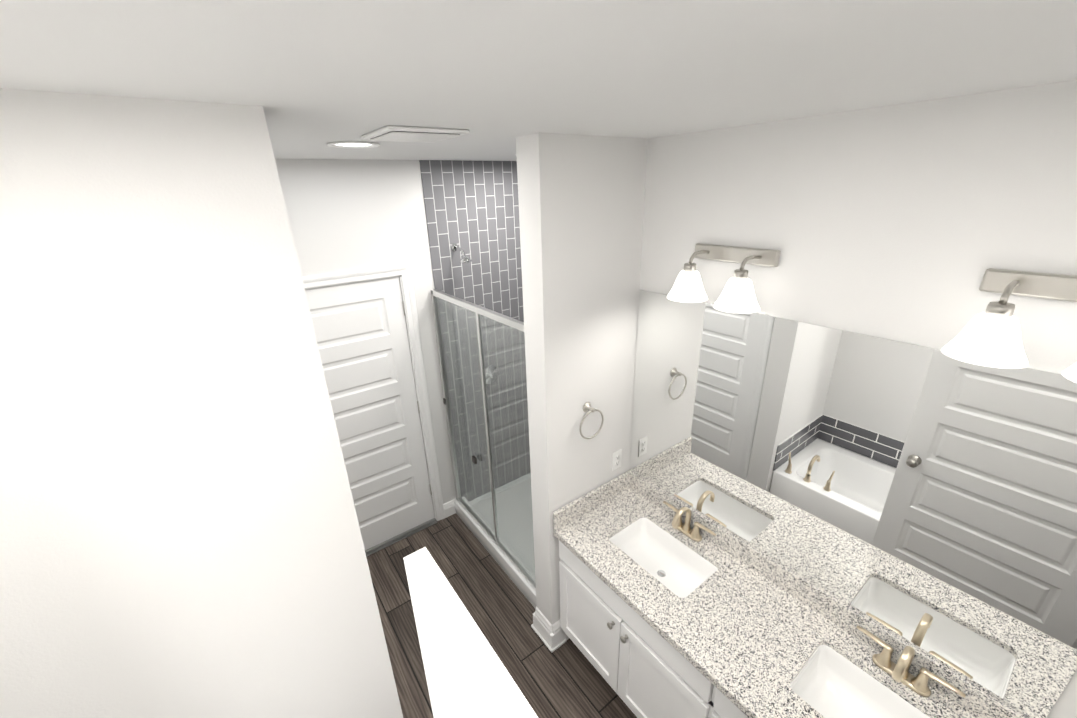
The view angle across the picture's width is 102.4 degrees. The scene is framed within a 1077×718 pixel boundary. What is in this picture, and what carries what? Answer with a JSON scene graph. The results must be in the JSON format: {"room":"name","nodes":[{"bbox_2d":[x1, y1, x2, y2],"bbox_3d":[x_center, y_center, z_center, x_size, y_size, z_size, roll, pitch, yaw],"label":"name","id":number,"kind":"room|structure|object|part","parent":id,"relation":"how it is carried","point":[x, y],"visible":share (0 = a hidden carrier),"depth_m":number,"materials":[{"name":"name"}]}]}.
{"room":"bathroom","nodes":[
{"label":"bathroom","id":0,"kind":"room"},
{"bbox_2d":[0,88,402,717],"bbox_3d":[-0.966,0.778,1.296,0.850,2.720,0.160,-17,26,-33],"label":"wall","id":1,"kind":"structure","parent":0,"point":[180,534],"depth_m":1.02,"materials":[{"name":"white paint"}]},
{"bbox_2d":[275,159,455,503],"bbox_3d":[-0.751,0.005,3.251,2.020,2.720,0.120,-17,26,-33],"label":"wall","id":2,"kind":"structure","parent":0,"point":[339,212],"depth_m":2.64,"materials":[{"name":"white paint"}]},
{"bbox_2d":[305,277,434,549],"bbox_3d":[-1.188,0.489,2.996,0.784,2.006,0.106,-17,26,-33],"label":"back door","id":3,"kind":"structure","parent":2,"relation":"in","point":[360,330],"depth_m":3.00,"materials":[{"name":"white paint"}]},
{"bbox_3d":[-0.886,0.352,3.200,0.010,1.588,0.010,-17,26,-33],"label":"back door hinge","id":4,"kind":"part","parent":3,"relation":"part of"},
{"bbox_2d":[302,263,444,520],"bbox_3d":[-1.226,0.443,3.025,0.936,2.098,0.139,-17,26,-33],"label":"door frame","id":5,"kind":"structure","parent":2,"relation":"attached to","point":[402,272],"depth_m":2.98,"materials":[{"name":"white paint"}]},
{"bbox_2d":[365,518,436,556],"bbox_3d":[-1.158,1.423,3.356,0.784,0.030,0.040,-17,26,-33],"label":"trim","id":6,"kind":"structure","parent":2,"relation":"attached to","point":[397,538],"depth_m":3.40,"materials":[{"name":"silver metal"}]},
{"bbox_2d":[419,160,530,500],"bbox_3d":[-0.351,-0.086,3.449,0.878,2.720,0.008,-17,26,-33],"label":"tiled wall","id":7,"kind":"structure","parent":2,"relation":"attached to","point":[472,210],"depth_m":3.21,"materials":[{"name":"grey tile"}]},
{"bbox_2d":[367,513,636,717],"bbox_3d":[0.253,2.056,1.798,2.980,0.100,5.000,-17,26,-33],"label":"floor","id":8,"kind":"structure","parent":0,"point":[566,679],"depth_m":2.67,"materials":[{"name":"brown wood"}]},
{"bbox_2d":[403,547,537,717],"bbox_3d":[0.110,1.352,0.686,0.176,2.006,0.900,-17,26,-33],"label":"rug","id":9,"kind":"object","parent":8,"relation":"on","point":[467,674],"depth_m":0.56,"materials":[{"name":"white fabric"}]},
{"bbox_2d":[431,244,536,608],"bbox_3d":[0.006,0.341,3.050,0.925,2.195,1.250,-17,26,-33],"label":"shower enclosure","id":10,"kind":"object","parent":8,"relation":"on","point":[498,521],"visible":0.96,"depth_m":2.98,"materials":[{"name":"clear glass"}]},
{"bbox_2d":[553,518,928,717],"bbox_3d":[0.869,1.490,1.879,0.588,0.857,1.850,-17,26,-33],"label":"bathroom vanity","id":11,"kind":"object","parent":8,"relation":"on","point":[651,674],"depth_m":1.97,"materials":[{"name":"white paint"}]},
{"bbox_3d":[0.260,1.389,2.270,0.019,0.502,0.448,-17,26,-33],"label":"door","id":12,"kind":"part","parent":11,"relation":"part of","materials":[{"name":"white paint"}]},
{"bbox_3d":[0.342,1.254,2.042,0.033,0.032,0.032,-17,26,-33],"label":"knob","id":13,"kind":"part","parent":11,"relation":"part of","materials":[{"name":"grey metal"}]},
{"bbox_3d":[0.392,1.277,1.978,0.033,0.032,0.032,-17,26,-33],"label":"knob","id":14,"kind":"part","parent":11,"relation":"part of","materials":[{"name":"grey metal"}]},
{"bbox_3d":[0.383,1.122,1.970,0.019,0.146,0.900,-17,26,-33],"label":"drawer","id":15,"kind":"part","parent":11,"relation":"part of","materials":[{"name":"white paint"}]},
{"bbox_3d":[0.529,1.514,1.929,0.019,0.502,0.448,-17,26,-33],"label":"door","id":16,"kind":"part","parent":11,"relation":"part of","materials":[{"name":"white paint"}]},
{"bbox_2d":[553,490,972,717],"bbox_3d":[0.859,1.084,1.723,0.578,0.024,1.850,-17,26,-33],"label":"countertop","id":17,"kind":"structure","parent":11,"relation":"on","point":[752,637],"depth_m":1.75,"materials":[{"name":"beige stone"}]},
{"bbox_2d":[605,516,721,612],"bbox_3d":[0.598,1.018,2.135,0.314,0.134,0.484,-17,26,-33],"label":"sink","id":18,"kind":"object","parent":17,"relation":"in","point":[681,568],"depth_m":2.22,"materials":[{"name":"white ceramic"}]},
{"bbox_2d":[661,502,716,541],"bbox_3d":[0.718,0.812,2.161,0.146,0.170,0.304,-17,26,-33],"label":"faucet","id":19,"kind":"object","parent":17,"relation":"on","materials":[{"name":"gold metal"}]},
{"bbox_2d":[629,470,1028,717],"bbox_3d":[1.081,0.955,1.851,0.020,0.110,1.850,-17,26,-33],"label":"backsplash","id":20,"kind":"structure","parent":17,"relation":"on","point":[980,703],"depth_m":1.76,"materials":[{"name":"beige stone"}]},
{"bbox_2d":[785,641,987,717],"bbox_3d":[1.129,1.264,1.461,0.314,0.134,0.484,-17,26,-33],"label":"sink","id":21,"kind":"object","parent":17,"relation":"in","point":[831,682],"depth_m":1.60,"materials":[{"name":"white ceramic"}]},
{"bbox_2d":[853,622,968,701],"bbox_3d":[1.250,1.059,1.487,0.146,0.170,0.304,-17,26,-33],"label":"faucet","id":22,"kind":"object","parent":17,"relation":"on","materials":[{"name":"gold metal"}]},
{"bbox_3d":[0.807,1.642,1.577,0.019,0.502,0.446,-17,26,-33],"label":"door","id":23,"kind":"part","parent":11,"relation":"part of","materials":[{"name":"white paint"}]},
{"bbox_3d":[0.931,1.375,1.277,0.019,0.146,0.898,-17,26,-33],"label":"drawer","id":24,"kind":"part","parent":11,"relation":"part of","materials":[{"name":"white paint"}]},
{"bbox_2d":[0,0,1076,160],"bbox_3d":[0.166,-0.577,0.766,2.980,0.120,5.000,-17,26,-33],"label":"ceiling","id":25,"kind":"structure","parent":0,"point":[495,78],"depth_m":0.69,"materials":[{"name":"white paint"}]},
{"bbox_2d":[327,141,379,147],"bbox_3d":[-0.741,-0.858,1.737,0.200,0.008,0.200,-17,26,-33],"label":"recessed light","id":26,"kind":"object","parent":25,"relation":"in","point":[351,144],"visible":1,"depth_m":1.73,"materials":[{"name":"white plastic"}]},
{"bbox_2d":[361,126,469,142],"bbox_3d":[-0.424,-0.762,1.479,0.280,0.017,0.280,-17,26,-33],"label":"ceiling vent","id":27,"kind":"object","parent":25,"relation":"in","point":[407,134],"visible":1,"depth_m":1.42,"materials":[{"name":"white plastic"}]},
{"bbox_2d":[516,132,647,624],"bbox_3d":[0.447,0.284,2.437,1.120,2.720,0.150,-17,26,-33],"label":"wall","id":28,"kind":"structure","parent":0,"point":[581,198],"depth_m":1.98,"materials":[{"name":"white paint"}]},
{"bbox_2d":[443,498,566,652],"bbox_3d":[-0.169,1.797,2.113,1.150,0.179,3.280,-17,26,-33],"label":"baseboard","id":29,"kind":"structure","parent":28,"relation":"attached to","point":[551,636],"depth_m":2.57,"materials":[{"name":"white paint"}]},
{"bbox_2d":[553,471,628,529],"bbox_3d":[0.304,0.772,2.383,0.557,0.110,0.020,-17,26,-33],"label":"backsplash","id":30,"kind":"structure","parent":28,"relation":"attached to","point":[570,512],"depth_m":2.35,"materials":[{"name":"beige stone"}]},
{"bbox_2d":[579,402,603,439],"bbox_3d":[0.258,0.309,2.161,0.162,0.190,0.054,-17,26,-33],"label":"towel ring","id":31,"kind":"object","parent":28,"relation":"attached to","point":[587,407],"visible":1,"depth_m":2.14,"materials":[{"name":"grey metal"}]},
{"bbox_2d":[612,449,621,470],"bbox_3d":[0.441,0.567,2.430,0.070,0.116,0.008,-17,26,-33],"label":"electrical outlet plate","id":32,"kind":"object","parent":28,"relation":"attached to","point":[616,459],"visible":1,"depth_m":2.42,"materials":[{"name":"white plastic"}]},
{"bbox_2d":[630,80,1076,717],"bbox_3d":[1.159,0.555,1.686,0.127,2.720,1.980,-17,26,-33],"label":"wall","id":33,"kind":"structure","parent":0,"point":[923,498],"depth_m":1.40,"materials":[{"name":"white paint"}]},
{"bbox_2d":[667,243,780,312],"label":"sconce","id":34,"kind":"object","parent":33,"relation":"attached to","point":[738,295],"depth_m":1.65,"materials":[{"name":"white glass"}]},
{"bbox_2d":[941,268,1076,368],"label":"sconce","id":35,"kind":"object","parent":33,"relation":"attached to","point":[990,336],"depth_m":1.06,"materials":[{"name":"white glass"}]}
]}

